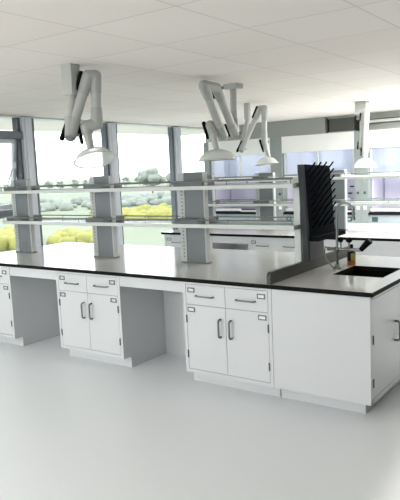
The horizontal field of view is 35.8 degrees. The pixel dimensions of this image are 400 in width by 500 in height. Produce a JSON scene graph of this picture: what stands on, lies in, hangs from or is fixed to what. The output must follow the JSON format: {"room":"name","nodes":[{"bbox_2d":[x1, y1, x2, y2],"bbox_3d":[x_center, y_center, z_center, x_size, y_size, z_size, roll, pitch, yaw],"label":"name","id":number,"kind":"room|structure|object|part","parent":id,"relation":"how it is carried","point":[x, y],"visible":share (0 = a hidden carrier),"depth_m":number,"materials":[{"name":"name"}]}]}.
{"room":"science laboratory","nodes":[
{"label":"science laboratory","id":0,"kind":"room"},
{"bbox_2d":[0,335,399,499],"bbox_3d":[-0.656,1.140,4.857,10.150,0.120,15.700,3,9,35],"label":"floor","id":1,"kind":"structure","parent":0,"point":[72,427],"depth_m":3.87,"materials":[{"name":"grey plastic"}]},
{"bbox_2d":[0,266,59,345],"bbox_3d":[-1.736,0.456,6.836,0.776,0.820,1.502,3,9,35],"label":"base cabinet","id":2,"kind":"object","parent":1,"relation":"on","point":[28,305],"visible":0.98,"depth_m":6.20,"materials":[{"name":"grey metal"}]},
{"bbox_3d":[-2.007,0.247,6.129,0.358,0.155,0.019,3,9,35],"label":"drawer","id":3,"kind":"part","parent":2,"relation":"part of","materials":[{"name":"white metal"}]},
{"bbox_3d":[-1.992,0.579,6.172,0.358,0.509,0.019,3,9,35],"label":"door","id":4,"kind":"part","parent":2,"relation":"part of","materials":[{"name":"white metal"}]},
{"bbox_2d":[0,242,399,297],"bbox_3d":[-0.285,0.101,5.769,4.420,0.030,1.510,3,9,35],"label":"countertop","id":5,"kind":"structure","parent":2,"relation":"on","point":[242,268],"depth_m":5.22,"materials":[{"name":"grey stone"}]},
{"bbox_2d":[0,172,302,263],"bbox_3d":[-0.623,-0.309,5.833,3.505,0.795,0.340,3,9,35],"label":"rack","id":6,"kind":"object","parent":5,"relation":"on","point":[194,222],"visible":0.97,"depth_m":5.51,"materials":[{"name":"grey metal"}]},
{"bbox_3d":[-0.922,0.064,6.109,0.288,0.012,0.068,3,9,35],"label":"foot plate","id":7,"kind":"part","parent":6,"relation":"part of","materials":[{"name":"grey metal"}]},
{"bbox_3d":[-0.636,-0.606,5.794,3.485,0.046,0.331,3,9,35],"label":"guard rail","id":8,"kind":"part","parent":6,"relation":"part of","materials":[{"name":"grey metal"}]},
{"bbox_3d":[-0.622,-0.289,5.835,3.485,0.046,0.331,3,9,35],"label":"guard rail","id":9,"kind":"part","parent":6,"relation":"part of","materials":[{"name":"grey metal"}]},
{"bbox_2d":[0,182,298,193],"bbox_3d":[-0.634,-0.572,5.798,3.505,0.032,0.340,3,9,35],"label":"shelf","id":10,"kind":"object","parent":6,"relation":"attached to","point":[199,187],"depth_m":5.43,"materials":[{"name":"white"}]},
{"bbox_2d":[2,219,301,229],"bbox_3d":[-0.620,-0.255,5.840,3.505,0.032,0.340,3,9,35],"label":"shelf","id":11,"kind":"object","parent":6,"relation":"attached to","point":[101,223],"depth_m":5.47,"materials":[{"name":"white"}]},
{"bbox_3d":[-0.620,-0.259,5.839,3.465,0.008,0.300,3,9,35],"label":"glass panel","id":12,"kind":"part","parent":6,"relation":"part of","materials":[{"name":"clear glass"}]},
{"bbox_3d":[-0.634,-0.576,5.798,3.465,0.008,0.300,3,9,35],"label":"glass panel","id":13,"kind":"part","parent":6,"relation":"part of","materials":[{"name":"clear glass"}]},
{"bbox_3d":[-0.030,0.106,5.475,0.288,0.012,0.068,3,9,35],"label":"foot plate","id":14,"kind":"part","parent":6,"relation":"part of","materials":[{"name":"grey metal"}]},
{"bbox_3d":[0.777,-0.207,4.838,0.055,0.725,0.080,3,9,35],"label":"post","id":15,"kind":"part","parent":6,"relation":"part of","materials":[{"name":"white metal"}]},
{"bbox_2d":[267,246,347,284],"bbox_3d":[0.901,0.103,4.899,0.030,0.085,1.470,3,9,35],"label":"curb","id":16,"kind":"object","parent":5,"relation":"on","point":[277,275],"visible":0.84,"depth_m":4.67,"materials":[{"name":"grey plastic"}]},
{"bbox_2d":[297,161,345,260],"bbox_3d":[0.970,-0.321,4.896,0.147,0.749,0.565,3,9,35],"label":"drying rack","id":17,"kind":"object","parent":16,"relation":"on","point":[315,190],"visible":0.97,"depth_m":4.80,"materials":[{"name":"black plastic"}]},
{"bbox_3d":[0.784,-0.361,4.693,0.075,0.571,0.035,3,9,35],"label":"frame","id":18,"kind":"part","parent":17,"relation":"part of","materials":[{"name":"grey metal"}]},
{"bbox_3d":[0.906,-0.017,4.851,0.018,0.165,0.270,3,9,35],"label":"mounting plate","id":19,"kind":"part","parent":17,"relation":"part of","materials":[{"name":"grey metal"}]},
{"bbox_2d":[310,229,345,241],"bbox_3d":[1.006,-0.119,4.924,0.105,0.040,0.530,3,9,35],"label":"drip tray","id":20,"kind":"object","parent":17,"relation":"on","point":[323,234],"depth_m":4.86,"materials":[{"name":"black plastic"}]},
{"bbox_2d":[324,201,372,268],"bbox_3d":[1.126,-0.111,4.752,0.402,0.527,0.060,3,9,35],"label":"faucet","id":21,"kind":"object","parent":5,"relation":"on","point":[368,241],"visible":1,"depth_m":4.77,"materials":[{"name":"silver metal"}]},
{"bbox_3d":[1.143,-0.077,4.746,0.052,0.041,0.052,3,9,35],"label":"knob","id":22,"kind":"part","parent":21,"relation":"part of","materials":[{"name":"black plastic"}]},
{"bbox_2d":[347,244,355,264],"bbox_3d":[1.220,0.036,4.989,0.068,0.165,0.067,3,9,35],"label":"bottle","id":23,"kind":"object","parent":5,"relation":"on","point":[351,256],"visible":0.82,"depth_m":4.96,"materials":[{"name":"orange"}]},
{"bbox_2d":[342,269,393,277],"bbox_3d":[1.268,0.302,4.677,0.392,0.226,0.447,3,9,35],"label":"sink","id":24,"kind":"object","parent":5,"relation":"in","point":[365,273],"visible":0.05,"depth_m":4.87,"materials":[{"name":"black"}]},
{"bbox_2d":[9,267,59,327],"bbox_3d":[-1.389,0.538,6.088,0.660,0.820,0.587,3,9,35],"label":"panel","id":25,"kind":"object","parent":1,"relation":"on","point":[14,271],"visible":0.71,"depth_m":5.80,"materials":[{"name":"white metal"}]},
{"bbox_2d":[55,271,165,366],"bbox_3d":[-0.565,0.512,6.004,0.776,0.820,1.502,3,9,35],"label":"base cabinet","id":26,"kind":"object","parent":1,"relation":"on","point":[101,319],"visible":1,"depth_m":5.42,"materials":[{"name":"grey metal"}]},
{"bbox_3d":[-1.130,0.289,5.505,0.358,0.155,0.019,3,9,35],"label":"drawer","id":27,"kind":"part","parent":26,"relation":"part of","materials":[{"name":"white metal"}]},
{"bbox_3d":[-1.115,0.621,5.549,0.358,0.509,0.019,3,9,35],"label":"door","id":28,"kind":"part","parent":26,"relation":"part of","materials":[{"name":"white metal"}]},
{"bbox_3d":[-1.028,0.531,5.434,0.016,0.149,0.042,3,9,35],"label":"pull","id":29,"kind":"part","parent":26,"relation":"part of","materials":[{"name":"grey metal"}]},
{"bbox_3d":[-0.952,0.535,5.380,0.016,0.149,0.042,3,9,35],"label":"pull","id":30,"kind":"part","parent":26,"relation":"part of","materials":[{"name":"grey metal"}]},
{"bbox_3d":[-0.836,0.303,5.297,0.358,0.155,0.019,3,9,35],"label":"drawer","id":31,"kind":"part","parent":26,"relation":"part of","materials":[{"name":"white metal"}]},
{"bbox_3d":[-0.821,0.635,5.340,0.358,0.509,0.019,3,9,35],"label":"door","id":32,"kind":"part","parent":26,"relation":"part of","materials":[{"name":"white metal"}]},
{"bbox_2d":[119,276,185,355],"bbox_3d":[-0.217,0.594,5.256,0.660,0.820,0.587,3,9,35],"label":"panel","id":33,"kind":"object","parent":1,"relation":"on","point":[172,290],"visible":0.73,"depth_m":5.58,"materials":[{"name":"white metal"}]},
{"bbox_3d":[-0.053,0.556,5.484,0.660,0.820,0.020,3,9,35],"label":"panel","id":34,"kind":"part","parent":33,"relation":"part of","materials":[{"name":"white metal"}]},
{"bbox_2d":[164,234,235,249],"bbox_3d":[0.264,0.115,8.759,0.776,0.820,1.502,3,9,35],"label":"base cabinet","id":35,"kind":"object","parent":1,"relation":"on","point":[170,240],"visible":0.16,"depth_m":8.25,"materials":[{"name":"grey metal"}]},
{"bbox_3d":[-0.301,-0.108,8.261,0.358,0.155,0.019,3,9,35],"label":"drawer","id":36,"kind":"part","parent":35,"relation":"part of","materials":[{"name":"white metal"}]},
{"bbox_2d":[161,223,399,241],"bbox_3d":[1.354,-0.257,7.949,3.540,0.030,1.510,3,9,35],"label":"countertop","id":37,"kind":"structure","parent":35,"relation":"on","point":[375,232],"depth_m":7.56,"materials":[{"name":"grey plastic"}]},
{"bbox_2d":[207,170,399,229],"bbox_3d":[1.329,-0.628,7.838,3.400,0.735,0.340,3,9,35],"label":"rack","id":38,"kind":"object","parent":37,"relation":"on","point":[265,201],"visible":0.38,"depth_m":7.86,"materials":[{"name":"white metal"}]},
{"bbox_3d":[1.315,-0.930,7.799,3.380,0.046,0.331,3,9,35],"label":"guard rail","id":39,"kind":"part","parent":38,"relation":"part of","materials":[{"name":"grey"}]},
{"bbox_2d":[208,201,399,205],"bbox_3d":[1.331,-0.584,7.844,3.400,0.032,0.340,3,9,35],"label":"shelf","id":40,"kind":"object","parent":38,"relation":"attached to","point":[210,203],"depth_m":7.99,"materials":[{"name":"white metal"}]},
{"bbox_3d":[1.329,-0.618,7.839,3.380,0.046,0.331,3,9,35],"label":"guard rail","id":41,"kind":"part","parent":38,"relation":"part of","materials":[{"name":"grey metal"}]},
{"bbox_2d":[215,174,399,182],"bbox_3d":[1.317,-0.896,7.803,3.400,0.032,0.340,3,9,35],"label":"shelf","id":42,"kind":"object","parent":38,"relation":"attached to","point":[338,177],"depth_m":7.49,"materials":[{"name":"white"}]},
{"bbox_3d":[1.331,-0.588,7.843,3.360,0.008,0.300,3,9,35],"label":"glass panel","id":43,"kind":"part","parent":38,"relation":"part of","materials":[{"name":"clear glass"}]},
{"bbox_2d":[212,236,247,249],"bbox_3d":[0.559,0.195,8.048,0.532,0.820,0.587,3,9,35],"label":"panel","id":44,"kind":"object","parent":1,"relation":"on","point":[241,243],"visible":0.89,"depth_m":7.81,"materials":[{"name":"white metal"}]},
{"bbox_3d":[0.723,0.158,8.277,0.532,0.820,0.020,3,9,35],"label":"panel","id":45,"kind":"part","parent":44,"relation":"part of","materials":[{"name":"grey metal"}]},
{"bbox_2d":[182,282,280,396],"bbox_3d":[0.607,0.567,5.172,0.776,0.820,1.502,3,9,35],"label":"base cabinet","id":46,"kind":"object","parent":1,"relation":"on","point":[229,331],"visible":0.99,"depth_m":4.59,"materials":[{"name":"grey metal"}]},
{"bbox_3d":[0.026,0.352,4.652,0.168,0.011,0.036,3,9,35],"label":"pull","id":47,"kind":"part","parent":46,"relation":"part of","materials":[{"name":"grey metal"}]},
{"bbox_3d":[0.042,0.344,4.673,0.358,0.155,0.019,3,9,35],"label":"drawer","id":48,"kind":"part","parent":46,"relation":"part of","materials":[{"name":"white metal"}]},
{"bbox_3d":[0.057,0.676,4.717,0.358,0.509,0.019,3,9,35],"label":"door","id":49,"kind":"part","parent":46,"relation":"part of","materials":[{"name":"white metal"}]},
{"bbox_3d":[0.143,0.587,4.602,0.016,0.149,0.042,3,9,35],"label":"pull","id":50,"kind":"part","parent":46,"relation":"part of","materials":[{"name":"grey metal"}]},
{"bbox_3d":[0.220,0.590,4.548,0.016,0.149,0.042,3,9,35],"label":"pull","id":51,"kind":"part","parent":46,"relation":"part of","materials":[{"name":"grey metal"}]},
{"bbox_3d":[0.320,0.366,4.443,0.168,0.011,0.036,3,9,35],"label":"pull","id":52,"kind":"part","parent":46,"relation":"part of","materials":[{"name":"grey metal"}]},
{"bbox_3d":[0.336,0.358,4.465,0.358,0.155,0.019,3,9,35],"label":"drawer","id":53,"kind":"part","parent":46,"relation":"part of","materials":[{"name":"white metal"}]},
{"bbox_3d":[0.351,0.690,4.508,0.358,0.509,0.019,3,9,35],"label":"door","id":54,"kind":"part","parent":46,"relation":"part of","materials":[{"name":"white metal"}]},
{"bbox_2d":[203,137,287,219],"bbox_3d":[0.930,-0.931,11.409,1.505,2.150,0.750,3,9,35],"label":"fume hood","id":55,"kind":"object","parent":1,"relation":"on","point":[246,161],"visible":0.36,"depth_m":11.46,"materials":[{"name":"white painted metal"},{"name":"clear glass"},{"name":"grey painted metal"}]},
{"bbox_3d":[0.182,-1.268,11.537,0.112,1.450,0.160,3,9,35],"label":"post","id":56,"kind":"part","parent":55,"relation":"part of","materials":[{"name":"grey"}]},
{"bbox_3d":[0.891,-1.861,11.292,1.505,0.275,0.740,3,9,35],"label":"panel","id":57,"kind":"part","parent":55,"relation":"part of","materials":[{"name":"white"}]},
{"bbox_3d":[0.729,-1.488,11.087,1.261,0.445,0.025,3,9,35],"label":"sash","id":58,"kind":"part","parent":55,"relation":"part of","materials":[{"name":"white"}]},
{"bbox_3d":[1.317,-1.214,10.731,0.112,1.450,0.160,3,9,35],"label":"post","id":59,"kind":"part","parent":55,"relation":"part of","materials":[{"name":"grey metal"}]},
{"bbox_2d":[248,237,294,251],"bbox_3d":[1.332,0.166,8.002,0.776,0.820,1.502,3,9,35],"label":"base cabinet","id":60,"kind":"object","parent":1,"relation":"on","point":[254,243],"visible":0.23,"depth_m":7.42,"materials":[{"name":"grey metal"}]},
{"bbox_3d":[0.767,-0.057,7.503,0.358,0.155,0.019,3,9,35],"label":"drawer","id":61,"kind":"part","parent":60,"relation":"part of","materials":[{"name":"white metal"}]},
{"bbox_3d":[1.060,-0.043,7.294,0.358,0.155,0.019,3,9,35],"label":"drawer","id":62,"kind":"part","parent":60,"relation":"part of","materials":[{"name":"white metal"}]},
{"bbox_2d":[276,131,362,223],"bbox_3d":[2.156,-0.873,10.538,1.505,2.150,0.750,3,9,35],"label":"fume hood","id":63,"kind":"object","parent":1,"relation":"on","point":[340,148],"visible":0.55,"depth_m":10.51,"materials":[{"name":"white painted metal"},{"name":"clear glass"},{"name":"grey painted metal"}]},
{"bbox_3d":[1.409,-1.209,10.666,0.112,1.450,0.160,3,9,35],"label":"post","id":64,"kind":"part","parent":63,"relation":"part of","materials":[{"name":"grey metal"}]},
{"bbox_3d":[2.118,-1.802,10.421,1.505,0.275,0.740,3,9,35],"label":"panel","id":65,"kind":"part","parent":63,"relation":"part of","materials":[{"name":"white"}]},
{"bbox_3d":[1.955,-1.430,10.217,1.261,0.445,0.025,3,9,35],"label":"sash","id":66,"kind":"part","parent":63,"relation":"part of","materials":[{"name":"white"}]},
{"bbox_2d":[327,115,359,132],"bbox_3d":[2.422,-2.077,10.282,0.480,0.277,0.400,3,9,35],"label":"duct","id":67,"kind":"object","parent":63,"relation":"on","point":[348,123],"visible":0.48,"depth_m":10.12,"materials":[{"name":"grey metal"}]},
{"bbox_3d":[2.544,-1.156,9.860,0.112,1.450,0.160,3,9,35],"label":"post","id":68,"kind":"part","parent":63,"relation":"part of","materials":[{"name":"grey"}]},
{"bbox_2d":[271,283,399,413],"bbox_3d":[1.243,0.594,4.746,0.756,0.820,1.460,3,9,35],"label":"base cabinet","id":69,"kind":"object","parent":1,"relation":"on","point":[336,351],"visible":0.96,"depth_m":4.17,"materials":[{"name":"grey metal"}]},
{"bbox_3d":[1.260,0.610,4.211,0.019,0.660,0.529,3,9,35],"label":"door","id":70,"kind":"part","parent":69,"relation":"part of","materials":[{"name":"white metal"}]},
{"bbox_3d":[1.384,0.564,4.327,0.044,0.150,0.016,3,9,35],"label":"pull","id":71,"kind":"part","parent":69,"relation":"part of","materials":[{"name":"grey metal"}]},
{"bbox_3d":[1.572,0.539,4.646,0.019,0.660,0.541,3,9,35],"label":"door","id":72,"kind":"part","parent":69,"relation":"part of","materials":[{"name":"white metal"}]},
{"bbox_2d":[324,239,399,256],"bbox_3d":[2.219,0.205,7.396,1.374,0.820,1.460,3,9,35],"label":"base cabinet","id":73,"kind":"object","parent":1,"relation":"on","point":[377,248],"visible":0.07,"depth_m":6.69,"materials":[{"name":"white metal"}]},
{"bbox_2d":[361,128,399,223],"bbox_3d":[3.383,-0.815,9.667,1.505,2.150,0.750,3,9,35],"label":"fume hood","id":74,"kind":"object","parent":1,"relation":"on","point":[383,144],"visible":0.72,"depth_m":9.78,"materials":[{"name":"white painted metal"},{"name":"clear glass"},{"name":"grey painted metal"}]},
{"bbox_3d":[2.635,-1.151,9.796,0.112,1.450,0.160,3,9,35],"label":"post","id":75,"kind":"part","parent":74,"relation":"part of","materials":[{"name":"grey metal"}]},
{"bbox_2d":[372,217,377,221],"bbox_3d":[2.752,-0.481,9.741,0.095,0.075,0.008,3,9,35],"label":"socket","id":76,"kind":"object","parent":74,"relation":"attached to","point":[374,219],"depth_m":9.74,"materials":[{"name":"teal plastic"}]},
{"bbox_2d":[368,122,399,129],"bbox_3d":[4.781,-1.857,8.425,5.250,0.110,0.120,3,9,35],"label":"trim","id":77,"kind":"structure","parent":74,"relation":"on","point":[389,125],"depth_m":9.70,"materials":[{"name":"grey paint"}]},
{"bbox_3d":[3.344,-1.744,9.550,1.505,0.275,0.740,3,9,35],"label":"panel","id":78,"kind":"part","parent":74,"relation":"part of","materials":[{"name":"white"}]},
{"bbox_3d":[3.181,-1.372,9.346,1.261,0.445,0.025,3,9,35],"label":"sash","id":79,"kind":"part","parent":74,"relation":"part of","materials":[{"name":"white"}]},
{"bbox_2d":[0,0,399,135],"bbox_3d":[-0.771,-1.398,4.527,10.150,0.150,15.700,3,9,35],"label":"ceiling","id":80,"kind":"structure","parent":0,"point":[298,59],"depth_m":4.19,"materials":[{"name":"tile"}]},
{"bbox_2d":[59,64,115,168],"bbox_3d":[-0.781,-0.940,4.378,0.311,0.719,0.330,3,9,35],"label":"extraction arm","id":81,"kind":"object","parent":80,"relation":"hanging from","point":[77,84],"visible":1,"depth_m":4.32,"materials":[{"name":"white plastic"},{"name":"black plastic"}]},
{"bbox_3d":[-0.953,-0.844,4.353,0.078,0.153,0.037,-4,7,-8],"label":"lock handle","id":82,"kind":"part","parent":81,"relation":"part of","materials":[{"name":"black plastic"}]},
{"bbox_3d":[-0.829,-1.169,4.308,0.103,0.153,0.037,-4,7,-8],"label":"lock handle","id":83,"kind":"part","parent":81,"relation":"part of","materials":[{"name":"black plastic"}]},
{"bbox_3d":[-0.841,-0.828,4.382,0.075,0.160,0.036,-5,8,-15],"label":"lock handle","id":84,"kind":"part","parent":81,"relation":"part of","materials":[{"name":"black plastic"}]},
{"bbox_2d":[73,147,115,168],"bbox_3d":[-0.751,-0.659,4.419,0.289,0.150,0.304,3,9,35],"label":"hood","id":85,"kind":"object","parent":81,"relation":"attached to","point":[88,148],"depth_m":4.38,"materials":[{"name":"grey plastic"}]},
{"bbox_2d":[198,80,242,160],"bbox_3d":[0.149,-1.135,5.439,0.351,0.690,0.765,3,9,35],"label":"extraction arm","id":86,"kind":"object","parent":80,"relation":"hanging from","point":[210,91],"visible":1,"depth_m":5.43,"materials":[{"name":"white plastic"},{"name":"black plastic"}]},
{"bbox_3d":[0.056,-1.054,5.454,0.078,0.158,0.038,-2,7,6],"label":"lock handle","id":87,"kind":"part","parent":86,"relation":"part of","materials":[{"name":"black plastic"}]},
{"bbox_2d":[198,149,236,160],"bbox_3d":[0.153,-0.841,5.464,0.351,0.100,0.351,3,9,35],"label":"hood","id":88,"kind":"object","parent":86,"relation":"attached to","point":[212,149],"depth_m":5.38,"materials":[{"name":"grey plastic"}]},
{"bbox_2d":[236,103,278,165],"bbox_3d":[0.664,-1.380,7.373,0.555,0.750,0.277,3,9,35],"label":"extraction arm","id":89,"kind":"object","parent":80,"relation":"hanging from","point":[262,110],"visible":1,"depth_m":7.34,"materials":[{"name":"white painted metal"},{"name":"black plastic"}]},
{"bbox_2d":[255,160,278,165],"bbox_3d":[0.793,-1.054,7.334,0.276,0.104,0.277,3,9,35],"label":"hood","id":90,"kind":"object","parent":89,"relation":"attached to","point":[258,160],"depth_m":7.33,"materials":[{"name":"grey plastic"}]},
{"bbox_2d":[205,110,399,141],"bbox_3d":[3.519,-1.996,9.284,8.310,0.277,0.120,3,9,35],"label":"trim","id":91,"kind":"structure","parent":80,"relation":"attached to","point":[311,126],"depth_m":10.54,"materials":[{"name":"grey paint"}]},
{"bbox_2d":[353,101,377,167],"bbox_3d":[2.089,-1.466,7.851,0.307,0.830,0.307,3,9,35],"label":"extraction arm","id":92,"kind":"object","parent":80,"relation":"hanging from","point":[361,107],"visible":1,"depth_m":7.81,"materials":[{"name":"white painted metal"},{"name":"black plastic"}]},
{"bbox_2d":[328,117,399,131],"bbox_3d":[3.945,-1.010,9.896,8.650,2.427,0.200,3,9,35],"label":"wall","id":93,"kind":"structure","parent":0,"point":[394,117],"depth_m":10.28,"materials":[{"name":"grey paint"}]},
{"bbox_2d":[0,115,203,129],"bbox_3d":[-3.278,-1.419,6.221,0.220,0.022,14.350,2,9,31],"label":"trim","id":94,"kind":"structure","parent":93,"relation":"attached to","point":[1,116],"depth_m":9.36,"materials":[{"name":"white"}]},
{"bbox_3d":[-3.177,0.816,6.512,1.278,0.320,14.327,3,9,35],"label":"wall","id":95,"kind":"structure","parent":0,"visible":0},
{"bbox_2d":[0,117,23,218],"bbox_3d":[-2.661,-0.530,7.226,0.215,2.055,1.540,2,9,31],"label":"window","id":96,"kind":"structure","parent":95,"relation":"in","point":[14,137],"depth_m":7.70,"materials":[{"name":"grey"}]},
{"bbox_3d":[-2.693,-0.864,7.214,0.154,0.864,1.405,2,9,31],"label":"vent sash","id":97,"kind":"part","parent":96,"relation":"part of","materials":[{"name":"clear glass"}]},
{"bbox_2d":[19,117,40,246],"bbox_3d":[-2.178,-0.641,7.913,0.155,2.055,0.150,2,9,31],"label":"trim","id":98,"kind":"structure","parent":95,"relation":"attached to","point":[25,123],"depth_m":7.80,"materials":[{"name":"silver metal"}]},
{"bbox_2d":[31,118,109,245],"bbox_3d":[-1.763,-0.754,8.640,0.085,2.055,1.540,2,9,31],"label":"window","id":99,"kind":"structure","parent":95,"relation":"in","point":[104,137],"depth_m":9.13,"materials":[{"name":"grey metal"}]},
{"bbox_2d":[107,123,122,244],"bbox_3d":[-1.305,-0.867,9.342,0.155,2.055,0.150,2,9,31],"label":"trim","id":100,"kind":"structure","parent":95,"relation":"attached to","point":[111,127],"depth_m":9.23,"materials":[{"name":"silver metal"}]},
{"bbox_2d":[116,124,177,245],"bbox_3d":[-0.870,-0.985,10.104,0.085,2.055,1.620,2,9,31],"label":"window","id":101,"kind":"structure","parent":95,"relation":"in","point":[170,129],"depth_m":10.69,"materials":[{"name":"grey metal"}]},
{"bbox_2d":[173,127,181,228],"bbox_3d":[-0.391,-1.103,10.839,0.155,2.055,0.150,2,9,31],"label":"trim","id":102,"kind":"structure","parent":95,"relation":"attached to","point":[176,130],"depth_m":10.71,"materials":[{"name":"silver metal"}]},
{"bbox_3d":[3.123,0.120,1.513,0.200,2.427,14.550,3,9,35],"label":"wall","id":103,"kind":"structure","parent":0,"visible":0},
{"bbox_2d":[369,117,399,122],"bbox_3d":[4.708,-1.928,8.318,5.250,0.045,0.080,3,9,35],"label":"trim","id":104,"kind":"structure","parent":103,"relation":"attached to","point":[387,119],"depth_m":9.59,"materials":[{"name":"white"}]},
{"label":"outside","id":105,"kind":"structure","parent":0,"visible":0},
{"bbox_2d":[0,176,172,252],"bbox_3d":[-111.368,-13.787,181.673,450.000,0.300,680.000,3,9,35],"label":"meadow","id":106,"kind":"structure","parent":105,"point":[145,236],"depth_m":62.52,"materials":[{"name":"green plant"}]},
{"bbox_2d":[44,180,52,187],"bbox_3d":[-47.284,-20.198,193.521,3.373,3.615,3.018,3,9,35],"label":"tree","id":107,"kind":"object","parent":106,"relation":"on","point":[48,182],"visible":0.66,"depth_m":192.43,"materials":[{"name":"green plant"}]},
{"bbox_2d":[56,180,64,187],"bbox_3d":[-47.237,-22.092,209.739,2.722,3.175,3.120,3,9,35],"label":"tree","id":108,"kind":"object","parent":106,"relation":"on","point":[61,181],"visible":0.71,"depth_m":208.88,"materials":[{"name":"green plant"}]},
{"bbox_2d":[71,179,78,187],"bbox_3d":[-39.267,-20.707,195.026,2.785,3.517,2.509,3,9,35],"label":"tree","id":109,"kind":"object","parent":106,"relation":"on","point":[74,181],"visible":0.62,"depth_m":194.36,"materials":[{"name":"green plant"}]},
{"bbox_2d":[0,191,170,211],"bbox_3d":[-18.951,-7.506,96.834,43.911,1.902,44.006,3,9,35],"label":"scrub","id":110,"kind":"object","parent":106,"relation":"on","point":[54,203],"visible":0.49,"depth_m":88.13,"materials":[{"name":"green leaf"}]},
{"bbox_2d":[0,202,171,250],"bbox_3d":[-8.854,-2.455,54.969,14.009,1.775,33.500,0,8,16],"label":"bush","id":111,"kind":"object","parent":106,"relation":"on","point":[7,234],"visible":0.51,"depth_m":43.73,"materials":[{"name":"yellow plant"}]},
{"bbox_2d":[122,176,129,182],"bbox_3d":[-23.702,-21.720,197.531,2.596,3.485,2.718,3,9,35],"label":"tree","id":112,"kind":"object","parent":106,"relation":"on","point":[126,177],"visible":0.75,"depth_m":197.04,"materials":[{"name":"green plant"}]},
{"bbox_2d":[137,167,165,193],"bbox_3d":[-9.542,-13.797,123.703,5.694,5.584,5.537,3,9,35],"label":"tree","id":113,"kind":"object","parent":106,"relation":"on","point":[151,174],"visible":0.89,"depth_m":121.72,"materials":[{"name":"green plant"}]},
{"bbox_2d":[166,173,169,185],"bbox_3d":[-4.512,-12.731,117.261,4.081,4.684,4.630,3,9,35],"label":"tree","id":114,"kind":"object","parent":106,"relation":"on","point":[168,174],"visible":0.03,"depth_m":116.40,"materials":[{"name":"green plant"}]}
]}

